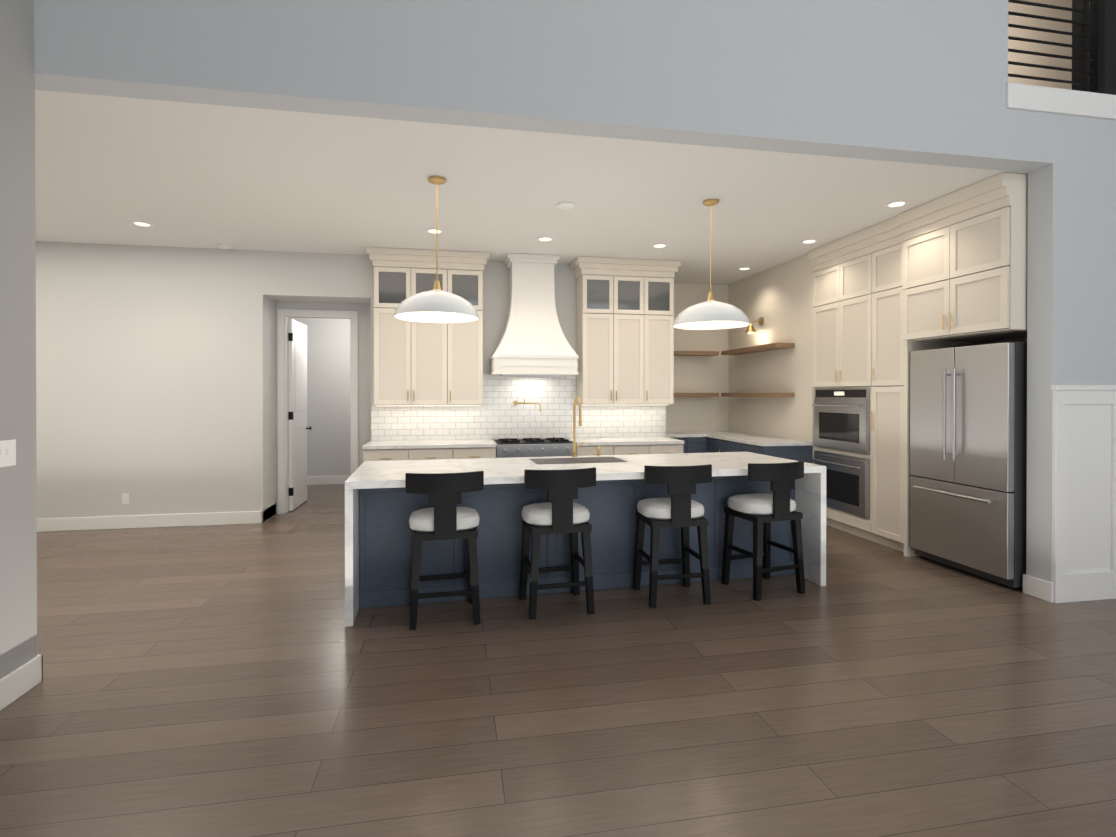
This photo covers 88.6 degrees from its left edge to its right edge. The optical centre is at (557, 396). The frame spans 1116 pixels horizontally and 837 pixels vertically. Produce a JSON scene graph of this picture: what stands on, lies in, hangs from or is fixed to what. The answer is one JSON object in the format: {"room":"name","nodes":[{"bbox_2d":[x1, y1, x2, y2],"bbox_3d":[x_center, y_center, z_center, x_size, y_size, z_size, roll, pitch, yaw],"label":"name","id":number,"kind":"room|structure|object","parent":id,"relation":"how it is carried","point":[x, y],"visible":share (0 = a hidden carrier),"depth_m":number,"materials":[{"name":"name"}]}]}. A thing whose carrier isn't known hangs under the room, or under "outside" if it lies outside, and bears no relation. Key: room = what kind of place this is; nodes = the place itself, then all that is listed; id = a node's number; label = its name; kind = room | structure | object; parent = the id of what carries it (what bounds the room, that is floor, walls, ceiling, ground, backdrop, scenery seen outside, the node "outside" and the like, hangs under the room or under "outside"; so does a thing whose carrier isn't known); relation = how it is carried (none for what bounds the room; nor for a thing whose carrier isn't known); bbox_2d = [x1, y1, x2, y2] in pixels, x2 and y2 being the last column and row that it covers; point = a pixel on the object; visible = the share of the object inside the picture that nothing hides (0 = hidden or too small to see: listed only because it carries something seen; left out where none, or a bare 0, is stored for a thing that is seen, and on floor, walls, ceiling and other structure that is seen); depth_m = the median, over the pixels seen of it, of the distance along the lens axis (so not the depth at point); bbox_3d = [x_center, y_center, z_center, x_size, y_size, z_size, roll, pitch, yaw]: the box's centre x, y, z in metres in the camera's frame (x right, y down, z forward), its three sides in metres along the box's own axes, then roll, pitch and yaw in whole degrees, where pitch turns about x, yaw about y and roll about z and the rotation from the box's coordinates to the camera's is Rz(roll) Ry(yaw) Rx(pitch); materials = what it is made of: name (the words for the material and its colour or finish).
{"room":"kitchen","nodes":[
{"label":"kitchen","id":0,"kind":"room"},
{"bbox_2d":[0,0,36,678],"bbox_3d":[-2.151,-1.772,-0.363,0.190,6.500,6.540,0,0,-10],"label":"wall","id":1,"kind":"structure","parent":0,"point":[18,546],"depth_m":2.79,"materials":[{"name":"grey paint"}]},
{"bbox_2d":[0,439,15,467],"bbox_3d":[-2.609,0.271,2.694,0.013,0.125,0.150,0,0,-10],"label":"light switch","id":2,"kind":"object","parent":1,"relation":"attached to","point":[7,452],"visible":1,"depth_m":2.71,"materials":[{"name":"white plastic"}]},
{"bbox_2d":[0,654,42,710],"bbox_3d":[-2.054,1.408,-0.310,0.016,0.140,6.600,0,0,-10],"label":"baseboard","id":3,"kind":"structure","parent":1,"relation":"attached to","point":[20,681],"depth_m":2.79,"materials":[{"name":"white"}]},
{"bbox_2d":[122,493,128,503],"bbox_3d":[-4.731,1.119,6.259,0.070,0.115,0.006,0,0,-10],"label":"electrical outlet","id":4,"kind":"object","parent":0,"point":[125,498],"visible":1,"depth_m":6.26,"materials":[{"name":"white plastic"}]},
{"bbox_2d":[288,319,311,510],"bbox_3d":[-3.401,0.230,7.492,0.170,2.398,0.757,0,0,-10],"label":"door","id":5,"kind":"structure","parent":0,"point":[297,412],"depth_m":7.36,"materials":[{"name":"white wood"}]},
{"bbox_2d":[374,259,485,405],"bbox_3d":[-1.494,-0.711,6.670,1.210,1.630,0.352,0,0,-10],"label":"upper cabinet","id":6,"kind":"object","parent":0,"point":[416,363],"depth_m":6.50,"materials":[{"name":"beige wood"}]},
{"bbox_2d":[513,399,540,411],"bbox_3d":[-0.377,0.109,6.898,0.309,0.150,0.298,0,0,-10],"label":"pot filler","id":7,"kind":"object","parent":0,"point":[516,402],"visible":1,"depth_m":6.83,"materials":[{"name":"gold metal"}]},
{"bbox_2d":[35,90,1027,284],"bbox_3d":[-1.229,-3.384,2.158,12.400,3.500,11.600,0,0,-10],"label":"ceiling","id":8,"kind":"structure","parent":0,"point":[108,169],"depth_m":4.53,"materials":[{"name":"white paint"}]},
{"bbox_2d":[131,221,152,226],"bbox_3d":[-3.972,-1.645,5.464,0.174,0.007,0.174,0,0,-19],"label":"recessed light","id":9,"kind":"object","parent":8,"relation":"in","point":[140,223],"depth_m":5.44,"materials":[{"name":"white plastic"}]},
{"bbox_2d":[217,243,230,248],"bbox_3d":[-3.649,-1.634,6.246,0.128,0.037,0.128,0,0,-19],"label":"smoke detector","id":10,"kind":"object","parent":8,"relation":"attached to","point":[220,245],"depth_m":6.21,"materials":[{"name":"white plastic"}]},
{"bbox_2d":[426,228,443,233],"bbox_3d":[-1.231,-1.646,5.705,0.174,0.007,0.174,0,0,-37],"label":"recessed light","id":11,"kind":"object","parent":8,"relation":"in","point":[431,230],"depth_m":5.69,"materials":[{"name":"white plastic"}]},
{"bbox_2d":[394,176,478,322],"bbox_3d":[-0.916,-1.118,4.332,0.636,1.047,0.636,0,0,-10],"label":"pendant light","id":12,"kind":"object","parent":8,"relation":"hanging from","point":[436,304],"visible":1,"depth_m":4.20,"materials":[{"name":"white metal"}]},
{"bbox_2d":[490,253,578,376],"bbox_3d":[-0.297,-0.946,6.768,0.984,1.411,0.570,0,0,-10],"label":"range hood","id":13,"kind":"object","parent":8,"relation":"hanging from","point":[533,341],"visible":1,"depth_m":6.65,"materials":[{"name":"white painted wood"}]},
{"bbox_2d":[537,236,552,240],"bbox_3d":[-0.136,-1.648,5.998,0.174,0.007,0.174,0,0,-19],"label":"recessed light","id":14,"kind":"object","parent":8,"relation":"in","point":[544,238],"depth_m":5.97,"materials":[{"name":"white plastic"}]},
{"bbox_2d":[557,201,574,209],"bbox_3d":[0.067,-1.631,4.897,0.148,0.029,0.148,0,0,-19],"label":"smoke detector","id":15,"kind":"object","parent":8,"relation":"attached to","point":[565,205],"depth_m":4.86,"materials":[{"name":"white plastic"}]},
{"bbox_2d":[574,267,673,404],"bbox_3d":[0.827,-0.713,7.097,1.150,1.630,0.352,0,0,-10],"label":"upper cabinet","id":16,"kind":"object","parent":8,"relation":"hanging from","point":[624,330],"depth_m":6.93,"materials":[{"name":"beige wood"}]},
{"bbox_2d":[652,243,667,247],"bbox_3d":[1.116,-1.649,6.270,0.174,0.007,0.174,0,0,-37],"label":"recessed light","id":17,"kind":"object","parent":8,"relation":"in","point":[660,245],"depth_m":6.25,"materials":[{"name":"white plastic"}]},
{"bbox_2d":[672,199,749,329],"bbox_3d":[1.290,-1.120,4.830,0.636,1.047,0.636,0,0,-10],"label":"pendant light","id":18,"kind":"object","parent":8,"relation":"hanging from","point":[710,313],"visible":1,"depth_m":4.68,"materials":[{"name":"white metal"}]},
{"bbox_2d":[738,267,751,269],"bbox_3d":[2.420,-1.654,7.415,0.174,0.007,0.174,0,0,-37],"label":"recessed light","id":19,"kind":"object","parent":8,"relation":"in","point":[741,268],"depth_m":7.40,"materials":[{"name":"white"}]},
{"bbox_2d":[800,239,817,243],"bbox_3d":[2.674,-1.648,6.089,0.174,0.007,0.174,0,0,-19],"label":"recessed light","id":20,"kind":"object","parent":8,"relation":"in","point":[807,241],"depth_m":6.09,"materials":[{"name":"white plastic"}]},
{"bbox_2d":[885,200,908,207],"bbox_3d":[2.896,-1.642,4.889,0.174,0.007,0.174,0,0,-19],"label":"recessed light","id":21,"kind":"object","parent":8,"relation":"in","point":[898,203],"depth_m":4.87,"materials":[{"name":"white plastic"}]},
{"bbox_2d":[0,484,1115,836],"bbox_3d":[-1.411,1.512,3.165,12.400,0.100,13.200,0,0,-10],"label":"floor","id":22,"kind":"structure","parent":0,"point":[236,680],"depth_m":2.71,"materials":[{"name":"brown wood"}]},
{"bbox_2d":[37,511,263,531],"bbox_3d":[-5.665,1.378,6.084,4.690,0.140,0.016,0,0,-10],"label":"baseboard","id":23,"kind":"structure","parent":22,"relation":"on","point":[246,517],"depth_m":6.29,"materials":[{"name":"white wood"}]},
{"bbox_2d":[264,309,357,521],"bbox_3d":[-2.944,0.189,6.857,0.976,2.510,0.510,0,0,-10],"label":"door frame","id":24,"kind":"structure","parent":22,"relation":"on","point":[282,322],"depth_m":7.04,"materials":[{"name":"white wood"}]},
{"bbox_2d":[363,449,414,461],"bbox_3d":[-1.876,1.006,6.460,0.537,0.880,0.643,0,0,-10],"label":"base cabinet","id":25,"kind":"object","parent":22,"relation":"on","point":[368,454],"depth_m":6.15,"materials":[{"name":"beige wood"}]},
{"bbox_2d":[363,437,494,448],"bbox_3d":[-1.442,0.545,6.532,1.418,0.040,0.654,0,0,-10],"label":"countertop","id":26,"kind":"structure","parent":25,"relation":"on","point":[478,440],"depth_m":6.36,"materials":[{"name":"white stone"}]},
{"bbox_2d":[415,445,458,459],"bbox_3d":[-1.442,1.005,6.540,0.601,0.880,0.643,0,0,-10],"label":"base cabinet","id":27,"kind":"object","parent":22,"relation":"on","point":[436,451],"depth_m":6.24,"materials":[{"name":"beige wood"}]},
{"bbox_2d":[405,471,483,629],"bbox_3d":[-0.752,0.972,3.796,0.490,0.977,0.446,0,0,-12],"label":"stool","id":28,"kind":"object","parent":22,"relation":"on","point":[445,517],"visible":1,"depth_m":3.61,"materials":[{"name":"black paint"}]},
{"bbox_2d":[459,445,495,458],"bbox_3d":[-1.009,1.005,6.620,0.536,0.880,0.643,0,0,-10],"label":"base cabinet","id":29,"kind":"object","parent":22,"relation":"on","point":[465,451],"depth_m":6.31,"materials":[{"name":"beige wood"}]},
{"bbox_2d":[493,437,576,457],"bbox_3d":[-0.286,0.975,6.717,0.910,0.940,0.689,0,0,-10],"label":"range","id":30,"kind":"object","parent":22,"relation":"on","point":[526,447],"visible":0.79,"depth_m":6.46,"materials":[{"name":"silver metal"}]},
{"bbox_2d":[519,467,595,619],"bbox_3d":[-0.014,0.971,3.963,0.490,0.977,0.446,0,0,-13],"label":"stool","id":31,"kind":"object","parent":22,"relation":"on","point":[562,512],"visible":1,"depth_m":3.79,"materials":[{"name":"black paint"}]},
{"bbox_2d":[345,396,825,626],"bbox_3d":[0.232,0.729,4.542,3.490,1.451,1.120,0,0,-13],"label":"kitchen island","id":32,"kind":"object","parent":22,"relation":"on","point":[381,505],"visible":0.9,"depth_m":4.25,"materials":[{"name":"blue painted wood"},{"name":"white quartz"}]},
{"bbox_2d":[572,441,618,455],"bbox_3d":[0.402,1.004,6.880,0.494,0.880,0.643,0,0,-10],"label":"base cabinet","id":33,"kind":"object","parent":22,"relation":"on","point":[584,450],"depth_m":6.56,"materials":[{"name":"beige wood"}]},
{"bbox_2d":[567,437,678,444],"bbox_3d":[0.795,0.543,6.944,1.290,0.040,0.654,0,0,-10],"label":"countertop","id":34,"kind":"structure","parent":33,"relation":"on","point":[588,440],"depth_m":6.77,"materials":[{"name":"white stone"}]},
{"bbox_2d":[619,445,654,454],"bbox_3d":[0.794,1.003,6.952,0.558,0.880,0.643,0,0,-10],"label":"base cabinet","id":35,"kind":"object","parent":22,"relation":"on","point":[623,449],"depth_m":6.65,"materials":[{"name":"beige wood"}]},
{"bbox_2d":[655,441,683,453],"bbox_3d":[1.185,1.003,7.024,0.494,0.880,0.643,0,0,-10],"label":"base cabinet","id":36,"kind":"object","parent":22,"relation":"on","point":[678,447],"depth_m":6.72,"materials":[{"name":"beige wood"}]},
{"bbox_2d":[633,464,711,607],"bbox_3d":[0.821,0.970,4.151,0.490,0.977,0.446,0,0,-9],"label":"stool","id":37,"kind":"object","parent":22,"relation":"on","point":[681,509],"visible":1,"depth_m":3.98,"materials":[{"name":"black paint"}]},
{"bbox_2d":[682,438,709,452],"bbox_3d":[1.871,0.998,8.088,0.479,0.880,0.697,0,0,-10],"label":"base cabinet","id":38,"kind":"object","parent":22,"relation":"on","point":[691,445],"depth_m":7.79,"materials":[{"name":"blue wood"}]},
{"bbox_2d":[666,430,741,437],"bbox_3d":[1.945,0.538,8.124,1.353,0.040,0.648,0,0,-10],"label":"countertop","id":39,"kind":"structure","parent":38,"relation":"on","point":[669,433],"depth_m":7.95,"materials":[{"name":"white stone"}]},
{"bbox_2d":[710,438,717,452],"bbox_3d":[2.398,1.000,7.635,0.640,0.880,0.545,0,0,-10],"label":"base cabinet","id":40,"kind":"object","parent":22,"relation":"on","point":[713,441],"depth_m":7.63,"materials":[{"name":"blue wood"}]},
{"bbox_2d":[718,438,737,451],"bbox_3d":[2.478,1.002,7.202,0.640,0.880,0.595,0,0,-10],"label":"base cabinet","id":41,"kind":"object","parent":22,"relation":"on","point":[724,444],"depth_m":7.27,"materials":[{"name":"blue wood"}]},
{"bbox_2d":[721,461,804,600],"bbox_3d":[1.550,0.969,4.318,0.490,0.977,0.446,0,0,-20],"label":"stool","id":42,"kind":"object","parent":22,"relation":"on","point":[761,511],"visible":1,"depth_m":4.17,"materials":[{"name":"black paint"}]},
{"bbox_2d":[738,442,811,462],"bbox_3d":[2.557,1.004,6.775,0.640,0.880,0.535,0,0,-10],"label":"base cabinet","id":43,"kind":"object","parent":22,"relation":"on","point":[797,453],"depth_m":6.53,"materials":[{"name":"blue wood"}]},
{"bbox_2d":[706,434,812,445],"bbox_3d":[2.478,0.542,7.184,0.646,0.040,1.394,0,0,-10],"label":"countertop","id":44,"kind":"structure","parent":43,"relation":"on","point":[758,439],"depth_m":6.91,"materials":[{"name":"white stone"}]},
{"bbox_2d":[811,244,867,538],"bbox_3d":[3.351,-0.018,6.110,0.761,2.930,0.999,0,0,-10],"label":"tall cabinet","id":45,"kind":"object","parent":22,"relation":"on","point":[840,283],"depth_m":6.02,"materials":[{"name":"beige wood"}]},
{"bbox_2d":[868,232,977,556],"bbox_3d":[3.472,-0.014,5.453,0.761,2.930,0.455,0,0,-10],"label":"tall cabinet","id":46,"kind":"object","parent":22,"relation":"on","point":[889,475],"depth_m":5.40,"materials":[{"name":"beige wood"}]},
{"bbox_2d":[910,342,1026,590],"bbox_3d":[3.574,0.524,4.753,0.788,1.860,0.925,0,0,-10],"label":"refrigerator","id":47,"kind":"object","parent":22,"relation":"on","point":[968,452],"visible":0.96,"depth_m":4.54,"materials":[{"name":"grey metal"}]},
{"bbox_2d":[36,0,1115,582],"bbox_3d":[0.908,-1.791,3.648,7.660,6.500,0.180,0,0,-10],"label":"wall","id":48,"kind":"structure","parent":0,"point":[144,378],"depth_m":3.91,"materials":[{"name":"grey paint"}]},
{"bbox_2d":[904,192,1027,343],"bbox_3d":[3.596,-0.986,4.747,0.772,0.980,0.969,0,0,-10],"label":"upper cabinet","id":49,"kind":"object","parent":48,"relation":"attached to","point":[945,271],"depth_m":4.54,"materials":[{"name":"beige wood"}]},
{"bbox_2d":[1008,0,1104,93],"bbox_3d":[3.555,-2.733,4.131,0.895,1.140,0.060,0,0,-10],"label":"loft railing","id":50,"kind":"object","parent":48,"relation":"attached to","point":[1096,59],"visible":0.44,"depth_m":4.17,"materials":[{"name":"black paint"}]},
{"bbox_2d":[1005,0,1115,119],"bbox_3d":[3.877,-3.518,4.192,1.620,3.050,0.230,0,0,-10],"label":"trim","id":51,"kind":"structure","parent":48,"relation":"attached to","point":[1057,101],"depth_m":4.01,"materials":[{"name":"white wood"}]},
{"bbox_2d":[1051,385,1115,602],"bbox_3d":[3.991,0.689,4.113,1.030,1.535,0.045,0,0,-10],"label":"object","id":52,"kind":"structure","parent":48,"relation":"attached to","point":[1083,492],"depth_m":4.08,"materials":[{"name":"white wood"}]},
{"bbox_2d":[745,317,763,333],"bbox_3d":[2.600,-0.947,7.604,0.232,0.214,0.150,0,0,-10],"label":"sconce","id":53,"kind":"object","parent":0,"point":[750,329],"visible":1,"depth_m":7.58,"materials":[{"name":"gold metal"}]},
{"bbox_2d":[1008,0,1115,94],"bbox_3d":[4.943,-3.414,5.360,4.700,3.270,1.740,0,0,-10],"label":"wall","id":54,"kind":"structure","parent":0,"point":[1110,46],"depth_m":6.15,"materials":[{"name":"beige paint"}]}
]}

